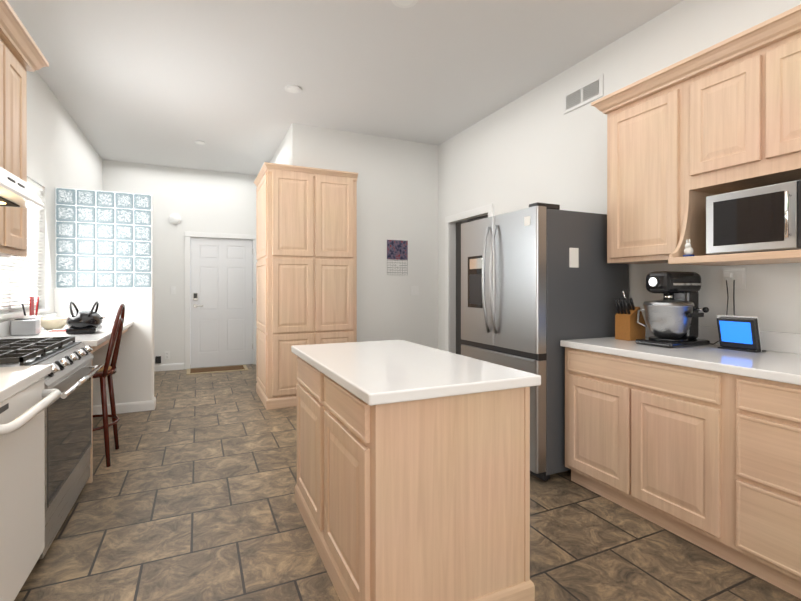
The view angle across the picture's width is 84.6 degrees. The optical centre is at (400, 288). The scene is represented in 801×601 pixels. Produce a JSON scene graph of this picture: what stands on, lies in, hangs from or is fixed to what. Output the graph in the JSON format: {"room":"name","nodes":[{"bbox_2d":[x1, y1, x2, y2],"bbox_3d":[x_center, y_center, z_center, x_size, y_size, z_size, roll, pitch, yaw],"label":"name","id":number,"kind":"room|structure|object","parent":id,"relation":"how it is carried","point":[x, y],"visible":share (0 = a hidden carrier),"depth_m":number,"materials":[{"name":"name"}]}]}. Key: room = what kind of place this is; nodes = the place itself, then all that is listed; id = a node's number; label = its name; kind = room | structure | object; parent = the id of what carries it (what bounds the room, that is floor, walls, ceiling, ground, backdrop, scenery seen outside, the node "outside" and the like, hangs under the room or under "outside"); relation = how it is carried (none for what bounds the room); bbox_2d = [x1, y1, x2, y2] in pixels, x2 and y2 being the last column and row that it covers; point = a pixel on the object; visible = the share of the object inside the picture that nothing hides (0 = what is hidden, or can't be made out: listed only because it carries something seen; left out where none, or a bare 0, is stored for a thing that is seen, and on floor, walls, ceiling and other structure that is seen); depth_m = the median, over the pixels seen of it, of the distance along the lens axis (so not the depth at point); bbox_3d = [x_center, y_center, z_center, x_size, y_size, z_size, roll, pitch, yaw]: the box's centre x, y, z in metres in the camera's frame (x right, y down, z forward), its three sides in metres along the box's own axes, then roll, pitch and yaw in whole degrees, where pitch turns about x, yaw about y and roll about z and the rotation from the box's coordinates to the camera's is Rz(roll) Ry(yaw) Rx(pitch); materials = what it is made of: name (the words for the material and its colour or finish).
{"room":"kitchen","nodes":[
{"label":"kitchen","id":0,"kind":"room"},
{"bbox_2d":[0,70,102,321],"bbox_3d":[-2.246,-0.291,1.775,0.120,3.090,10.190,0,0,-25],"label":"wall","id":1,"kind":"structure","parent":0,"point":[62,152],"depth_m":4.08,"materials":[{"name":"white paint"}]},
{"bbox_2d":[0,24,11,255],"bbox_3d":[-1.979,-0.673,1.849,0.422,1.012,0.223,0,0,-25],"label":"upper cabinet","id":2,"kind":"object","parent":1,"relation":"attached to","point":[5,100],"depth_m":2.05,"materials":[{"name":"brown wood"}]},
{"bbox_2d":[0,167,44,208],"bbox_3d":[-1.680,-0.392,1.447,0.628,0.108,0.753,0,0,-25],"label":"range hood","id":3,"kind":"object","parent":2,"relation":"attached to","point":[15,191],"visible":1,"depth_m":1.71,"materials":[{"name":"white metal"}]},
{"bbox_2d":[1,32,35,256],"bbox_3d":[-2.100,-0.673,2.113,0.422,1.012,0.357,0,0,-25],"label":"upper cabinet","id":4,"kind":"object","parent":1,"relation":"attached to","point":[21,54],"depth_m":2.21,"materials":[{"name":"brown wood"}]},
{"bbox_2d":[0,177,49,318],"bbox_3d":[-2.941,-0.345,3.321,0.140,1.110,1.360,0,0,-25],"label":"window","id":5,"kind":"structure","parent":1,"relation":"in","point":[15,282],"depth_m":3.61,"materials":[{"name":"white"}]},
{"bbox_2d":[54,288,153,405],"bbox_3d":[-2.942,0.622,4.413,0.820,1.250,0.140,0,0,-25],"label":"wall","id":6,"kind":"structure","parent":0,"point":[133,378],"depth_m":4.42,"materials":[{"name":"white paint"}]},
{"bbox_2d":[56,187,151,287],"bbox_3d":[-2.948,-0.486,4.407,0.804,0.966,0.096,0,0,-25],"label":"glass wall","id":7,"kind":"structure","parent":6,"relation":"on","point":[103,239],"depth_m":4.36,"materials":[{"name":"white"}]},
{"bbox_2d":[93,399,155,414],"bbox_3d":[-2.904,1.197,4.347,0.834,0.100,0.014,0,0,-25],"label":"baseboard","id":8,"kind":"structure","parent":6,"relation":"attached to","point":[129,407],"depth_m":4.43,"materials":[{"name":"white wood"}]},
{"bbox_2d":[103,160,256,368],"bbox_3d":[-3.301,-0.304,6.833,2.436,3.090,0.120,0,0,-25],"label":"wall","id":9,"kind":"structure","parent":0,"point":[205,201],"depth_m":6.71,"materials":[{"name":"white paint"}]},
{"bbox_2d":[155,356,160,363],"bbox_3d":[-3.628,1.069,6.593,0.075,0.105,0.042,0,0,-25],"label":"box","id":10,"kind":"object","parent":9,"relation":"attached to","point":[157,359],"visible":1,"depth_m":6.58,"materials":[{"name":"black plastic"}]},
{"bbox_2d":[165,351,169,358],"bbox_3d":[-3.529,1.012,6.657,0.070,0.120,0.008,0,0,-25],"label":"electrical outlet","id":11,"kind":"object","parent":9,"relation":"attached to","point":[167,354],"visible":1,"depth_m":6.66,"materials":[{"name":"white plastic"}]},
{"bbox_2d":[154,363,183,370],"bbox_3d":[-3.784,1.192,6.540,1.009,0.100,0.014,0,0,-25],"label":"baseboard","id":12,"kind":"structure","parent":9,"relation":"attached to","point":[175,366],"depth_m":6.66,"materials":[{"name":"white wood"}]},
{"bbox_2d":[169,213,181,224],"bbox_3d":[-3.424,-1.059,6.688,0.176,0.176,0.097,0,0,-25],"label":"wall sconce","id":13,"kind":"object","parent":9,"relation":"attached to","point":[175,218],"visible":1,"depth_m":6.66,"materials":[{"name":"white glass"}]},
{"bbox_2d":[185,232,256,368],"bbox_3d":[-2.847,0.184,7.032,1.077,2.114,0.139,0,0,-25],"label":"door frame","id":14,"kind":"structure","parent":9,"relation":"attached to","point":[188,235],"depth_m":6.80,"materials":[{"name":"white wood"}]},
{"bbox_2d":[190,237,252,367],"bbox_3d":[-2.827,0.221,7.000,0.926,2.028,0.109,0,0,-25],"label":"entry door","id":15,"kind":"structure","parent":9,"relation":"in","point":[221,302],"depth_m":7.00,"materials":[{"name":"white wood"}]},
{"bbox_2d":[270,123,302,165],"bbox_3d":[-1.711,-0.302,6.150,0.120,3.090,2.690,0,0,-25],"label":"wall","id":16,"kind":"structure","parent":0,"point":[289,151],"depth_m":4.95,"materials":[{"name":"white paint"}]},
{"bbox_2d":[7,0,682,174],"bbox_3d":[0.360,-1.890,3.137,6.596,0.100,10.490,0,0,-25],"label":"ceiling","id":17,"kind":"structure","parent":0,"point":[162,82],"depth_m":3.60,"materials":[{"name":"white paint"}]},
{"bbox_2d":[195,140,204,144],"bbox_3d":[-2.525,-1.836,5.546,0.120,0.017,0.120,0,0,-25],"label":"recessed light","id":18,"kind":"object","parent":17,"relation":"in","point":[200,142],"visible":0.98,"depth_m":5.52,"materials":[{"name":"white"}]},
{"bbox_2d":[285,85,300,92],"bbox_3d":[-0.989,-1.833,4.051,0.150,0.017,0.150,0,0,-25],"label":"recessed light","id":19,"kind":"object","parent":17,"relation":"in","point":[292,88],"visible":0.98,"depth_m":4.04,"materials":[{"name":"white"}]},
{"bbox_2d":[391,0,417,7],"bbox_3d":[0.027,-1.829,2.780,0.170,0.017,0.170,0,0,-25],"label":"recessed light","id":20,"kind":"object","parent":17,"relation":"in","point":[404,3],"visible":0.98,"depth_m":2.81,"materials":[{"name":"white"}]},
{"bbox_2d":[303,125,437,348],"bbox_3d":[-0.408,-0.301,5.688,1.860,3.090,0.760,0,0,-25],"label":"wall","id":21,"kind":"structure","parent":0,"point":[397,189],"depth_m":5.40,"materials":[{"name":"white paint"}]},
{"bbox_2d":[387,240,407,274],"bbox_3d":[-0.039,-0.381,5.435,0.280,0.430,0.003,0,0,-25],"label":"calendar","id":22,"kind":"object","parent":21,"relation":"attached to","point":[397,251],"visible":1,"depth_m":5.43,"materials":[{"name":"paper"}]},
{"bbox_2d":[14,364,800,600],"bbox_3d":[0.360,1.300,3.144,6.596,0.100,10.490,0,0,-25],"label":"floor","id":23,"kind":"structure","parent":0,"point":[188,494],"depth_m":2.27,"materials":[{"name":"tile"}]},
{"bbox_2d":[0,377,60,600],"bbox_3d":[-1.659,0.820,1.546,0.652,0.868,0.614,0,0,-25],"label":"dishwasher","id":24,"kind":"object","parent":23,"relation":"on","point":[22,481],"visible":0.88,"depth_m":1.66,"materials":[{"name":"white metal"}]},
{"bbox_2d":[0,336,102,559],"bbox_3d":[-2.016,0.777,2.281,0.658,0.950,0.957,0,0,-25],"label":"range","id":25,"kind":"object","parent":23,"relation":"on","point":[68,428],"visible":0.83,"depth_m":2.29,"materials":[{"name":"silver metal"}]},
{"bbox_2d":[0,312,132,483],"bbox_3d":[-1.695,0.744,1.501,0.643,1.020,6.186,0,0,-25],"label":"base cabinet","id":26,"kind":"object","parent":23,"relation":"on","point":[15,380],"visible":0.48,"depth_m":2.83,"materials":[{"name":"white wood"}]},
{"bbox_2d":[10,318,39,335],"bbox_3d":[-2.684,0.274,3.149,0.140,0.118,0.110,0,0,-25],"label":"toaster","id":27,"kind":"object","parent":26,"relation":"on","point":[24,326],"visible":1,"depth_m":3.11,"materials":[{"name":"silver metal"}]},
{"bbox_2d":[22,297,40,331],"bbox_3d":[-2.795,0.197,3.341,0.112,0.271,0.123,0,0,-25],"label":"utensil crock","id":28,"kind":"object","parent":26,"relation":"on","point":[32,315],"visible":0.5,"depth_m":3.31,"materials":[{"name":"white ceramic"}]},
{"bbox_2d":[41,317,67,328],"bbox_3d":[-2.863,0.288,3.633,0.256,0.088,0.256,0,0,-25],"label":"ceramic bowl","id":29,"kind":"object","parent":26,"relation":"on","point":[53,322],"visible":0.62,"depth_m":3.57,"materials":[{"name":"beige ceramic"}]},
{"bbox_2d":[43,329,65,332],"bbox_3d":[-2.614,0.329,3.462,0.250,0.008,0.320,0,0,-25],"label":"papers","id":30,"kind":"object","parent":26,"relation":"on","point":[58,331],"visible":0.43,"depth_m":3.35,"materials":[{"name":"white paper"}]},
{"bbox_2d":[66,301,104,334],"bbox_3d":[-2.365,0.214,3.312,0.237,0.238,0.320,0,0,-25],"label":"handbag","id":31,"kind":"object","parent":26,"relation":"on","point":[83,322],"visible":1,"depth_m":3.21,"materials":[{"name":"black"}]},
{"bbox_2d":[92,303,124,466],"bbox_3d":[-2.272,0.681,3.191,0.463,1.140,0.430,0,0,-25],"label":"counter stool","id":32,"kind":"object","parent":23,"relation":"on","point":[107,370],"visible":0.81,"depth_m":3.16,"materials":[{"name":"brown wood"}]},
{"bbox_2d":[186,365,248,374],"bbox_3d":[-2.783,1.233,6.700,0.850,0.015,0.440,0,0,-25],"label":"rug","id":33,"kind":"object","parent":23,"relation":"on","point":[216,369],"visible":0.98,"depth_m":6.66,"materials":[{"name":"beige carpet"}]},
{"bbox_2d":[254,162,357,409],"bbox_3d":[-1.121,-0.020,5.107,1.005,2.530,0.939,0,0,-25],"label":"pantry cabinet","id":34,"kind":"object","parent":23,"relation":"on","point":[306,255],"visible":0.94,"depth_m":4.70,"materials":[{"name":"brown wood"}]},
{"bbox_2d":[295,356,534,600],"bbox_3d":[-0.047,0.815,2.158,0.689,0.875,1.262,0,0,-25],"label":"kitchen island","id":35,"kind":"object","parent":23,"relation":"on","point":[413,472],"depth_m":1.62,"materials":[{"name":"brown wood"}]},
{"bbox_2d":[291,340,540,407],"bbox_3d":[-0.048,0.357,2.151,0.715,0.040,1.300,0,0,-25],"label":"island countertop","id":36,"kind":"structure","parent":35,"relation":"on","point":[378,373],"depth_m":1.77,"materials":[{"name":"white stone"}]},
{"bbox_2d":[461,202,628,480],"bbox_3d":[1.029,0.350,3.357,0.920,1.800,0.896,0,0,-25],"label":"refrigerator","id":37,"kind":"object","parent":23,"relation":"on","point":[540,282],"visible":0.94,"depth_m":2.94,"materials":[{"name":"silver metal"}]},
{"bbox_2d":[561,346,719,556],"bbox_3d":[1.557,0.814,2.539,0.681,0.875,0.970,0,0,-25],"label":"base cabinet","id":38,"kind":"object","parent":23,"relation":"on","point":[699,446],"depth_m":2.30,"materials":[{"name":"brown wood"}]},
{"bbox_2d":[560,338,800,381],"bbox_3d":[2.008,0.358,1.548,0.690,0.040,3.176,0,0,-25],"label":"countertop","id":39,"kind":"structure","parent":38,"relation":"on","point":[770,363],"depth_m":2.21,"materials":[{"name":"white stone"}]},
{"bbox_2d":[613,291,645,340],"bbox_3d":[1.491,0.173,2.876,0.185,0.320,0.110,0,0,-25],"label":"knife block","id":40,"kind":"object","parent":39,"relation":"on","point":[628,327],"visible":1,"depth_m":2.84,"materials":[{"name":"brown wood"}]},
{"bbox_2d":[635,271,709,347],"bbox_3d":[1.614,0.117,2.649,0.360,0.435,0.330,0,0,-25],"label":"stand mixer","id":41,"kind":"object","parent":39,"relation":"on","point":[673,315],"visible":1,"depth_m":2.55,"materials":[{"name":"black metal"}]},
{"bbox_2d":[710,280,728,343],"bbox_3d":[1.856,0.142,2.616,0.017,0.382,0.161,0,0,-34],"label":"power cord","id":42,"kind":"object","parent":39,"relation":"on","point":[728,299],"depth_m":2.55,"materials":[{"name":"black plastic"}]},
{"bbox_2d":[733,280,734,314],"bbox_3d":[1.908,0.143,2.483,0.011,0.382,0.090,0,0,5],"label":"power cord","id":43,"kind":"object","parent":39,"relation":"on","point":[733,280],"depth_m":2.52,"materials":[{"name":"black plastic"}]},
{"bbox_2d":[717,314,765,352],"bbox_3d":[1.850,0.240,2.397,0.112,0.189,0.200,0,0,-25],"label":"display","id":44,"kind":"object","parent":39,"relation":"on","point":[738,333],"visible":1,"depth_m":2.36,"materials":[{"name":"black plastic"}]},
{"bbox_2d":[720,370,800,598],"bbox_3d":[1.884,0.816,1.830,0.681,0.875,0.593,0,0,-25],"label":"base cabinet","id":45,"kind":"object","parent":23,"relation":"on","point":[760,418],"depth_m":1.84,"materials":[{"name":"brown wood"}]},
{"bbox_2d":[438,0,800,354],"bbox_3d":[2.085,-0.293,2.355,0.120,3.090,7.620,0,0,-25],"label":"wall","id":46,"kind":"structure","parent":0,"point":[534,145],"depth_m":3.51,"materials":[{"name":"white paint"}]},
{"bbox_2d":[445,204,493,353],"bbox_3d":[0.821,0.178,5.077,0.139,2.135,0.970,0,0,-25],"label":"door frame","id":47,"kind":"structure","parent":46,"relation":"attached to","point":[450,285],"depth_m":5.43,"materials":[{"name":"white wood"}]},
{"bbox_2d":[563,74,602,113],"bbox_3d":[1.460,-1.556,3.540,0.016,0.170,0.400,0,0,-25],"label":"air vent","id":48,"kind":"object","parent":46,"relation":"in","point":[583,94],"visible":1,"depth_m":3.52,"materials":[{"name":"white metal"}]},
{"bbox_2d":[603,76,722,263],"bbox_3d":[1.632,-0.676,2.773,0.346,1.012,0.520,0,0,-25],"label":"upper cabinet","id":49,"kind":"object","parent":46,"relation":"attached to","point":[651,219],"depth_m":2.64,"materials":[{"name":"brown wood"}]},
{"bbox_2d":[683,239,693,256],"bbox_3d":[1.551,-0.217,2.368,0.052,0.096,0.052,0,0,-25],"label":"bunny figurine","id":50,"kind":"object","parent":49,"relation":"in","point":[688,250],"visible":1,"depth_m":2.36,"materials":[{"name":"white ceramic"}]},
{"bbox_2d":[645,322,800,353],"bbox_3d":[2.312,0.286,1.688,0.021,0.104,3.176,0,0,-25],"label":"backsplash","id":51,"kind":"structure","parent":46,"relation":"attached to","point":[770,340],"depth_m":2.36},
{"bbox_2d":[683,40,778,195],"bbox_3d":[1.820,-0.865,2.364,0.346,0.632,0.380,0,0,-25],"label":"upper cabinet","id":52,"kind":"object","parent":46,"relation":"attached to","point":[687,136],"depth_m":2.30,"materials":[{"name":"brown wood"}]},
{"bbox_2d":[723,268,745,288],"bbox_3d":[1.917,-0.058,2.537,0.027,0.120,0.120,0,0,-25],"label":"electrical outlet","id":53,"kind":"object","parent":46,"relation":"attached to","point":[737,275],"visible":1,"depth_m":2.53,"materials":[{"name":"white plastic"}]},
{"bbox_2d":[755,20,800,182],"bbox_3d":[1.979,-0.864,2.019,0.346,0.632,0.380,0,0,-25],"label":"upper cabinet","id":54,"kind":"object","parent":46,"relation":"attached to","point":[778,102],"depth_m":2.06,"materials":[{"name":"brown wood"}]},
{"bbox_2d":[706,180,800,254],"bbox_3d":[1.857,-0.324,2.118,0.423,0.312,0.540,0,0,-25],"label":"microwave","id":55,"kind":"object","parent":54,"relation":"in","point":[763,219],"visible":0.88,"depth_m":2.08,"materials":[{"name":"silver metal"}]}
]}

